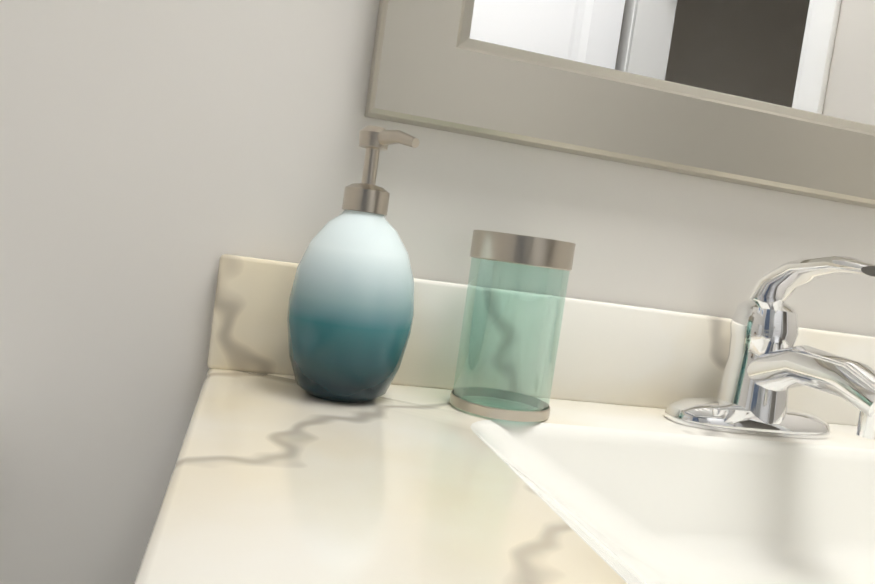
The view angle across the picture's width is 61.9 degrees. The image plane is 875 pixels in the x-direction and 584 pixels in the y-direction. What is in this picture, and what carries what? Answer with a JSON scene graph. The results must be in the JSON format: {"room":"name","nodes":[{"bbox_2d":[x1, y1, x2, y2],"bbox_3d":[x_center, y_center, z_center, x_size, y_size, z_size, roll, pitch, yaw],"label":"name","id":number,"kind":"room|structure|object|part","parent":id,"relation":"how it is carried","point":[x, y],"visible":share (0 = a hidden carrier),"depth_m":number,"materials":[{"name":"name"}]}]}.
{"room":"bathroom","nodes":[
{"label":"bathroom","id":0,"kind":"room"},
{"bbox_2d":[0,0,874,583],"bbox_3d":[0.559,-0.415,0.847,3.228,2.840,0.100,7,4,-14],"label":"wall","id":1,"kind":"structure","parent":0,"point":[158,158],"depth_m":0.64,"materials":[{"name":"white paint"}]},
{"bbox_2d":[365,0,874,208],"bbox_3d":[0.374,-0.625,0.713,0.760,1.035,0.030,7,4,-14],"label":"mirror","id":2,"kind":"object","parent":1,"relation":"attached to","point":[777,95],"visible":1,"depth_m":0.71,"materials":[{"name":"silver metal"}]},
{"bbox_3d":[0.372,-0.626,0.718,0.602,0.877,0.014,7,4,-14],"label":"glass","id":3,"kind":"part","parent":2,"relation":"part of","materials":[{"name":"white"}]},
{"bbox_3d":[0.623,1.137,-0.352,3.328,0.060,2.742,7,4,-14],"label":"floor","id":4,"kind":"structure","parent":0,"visible":0},
{"bbox_2d":[133,254,874,583],"bbox_3d":[0.297,0.490,0.494,0.990,1.023,0.624,7,4,-14],"label":"bathroom vanity","id":5,"kind":"object","parent":4,"relation":"on","point":[660,446],"visible":1,"depth_m":0.61,"materials":[{"name":"white stone"}]},
{"bbox_2d":[287,125,418,402],"bbox_3d":[-0.065,-0.024,0.593,0.102,0.218,0.102,7,4,-14],"label":"soap dispenser","id":6,"kind":"object","parent":5,"relation":"on","point":[350,311],"visible":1,"depth_m":0.56,"materials":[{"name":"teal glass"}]},
{"bbox_2d":[450,230,575,421],"bbox_3d":[0.063,0.027,0.625,0.087,0.149,0.087,7,4,-14],"label":"tumbler","id":7,"kind":"object","parent":5,"relation":"on","point":[530,251],"visible":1,"depth_m":0.60,"materials":[{"name":"teal glass"}]},
{"bbox_2d":[664,256,874,442],"bbox_3d":[0.328,0.053,0.646,0.174,0.170,0.191,7,4,-14],"label":"faucet","id":8,"kind":"object","parent":5,"relation":"on","point":[750,405],"depth_m":0.68,"materials":[{"name":"silver metal"}]}
]}

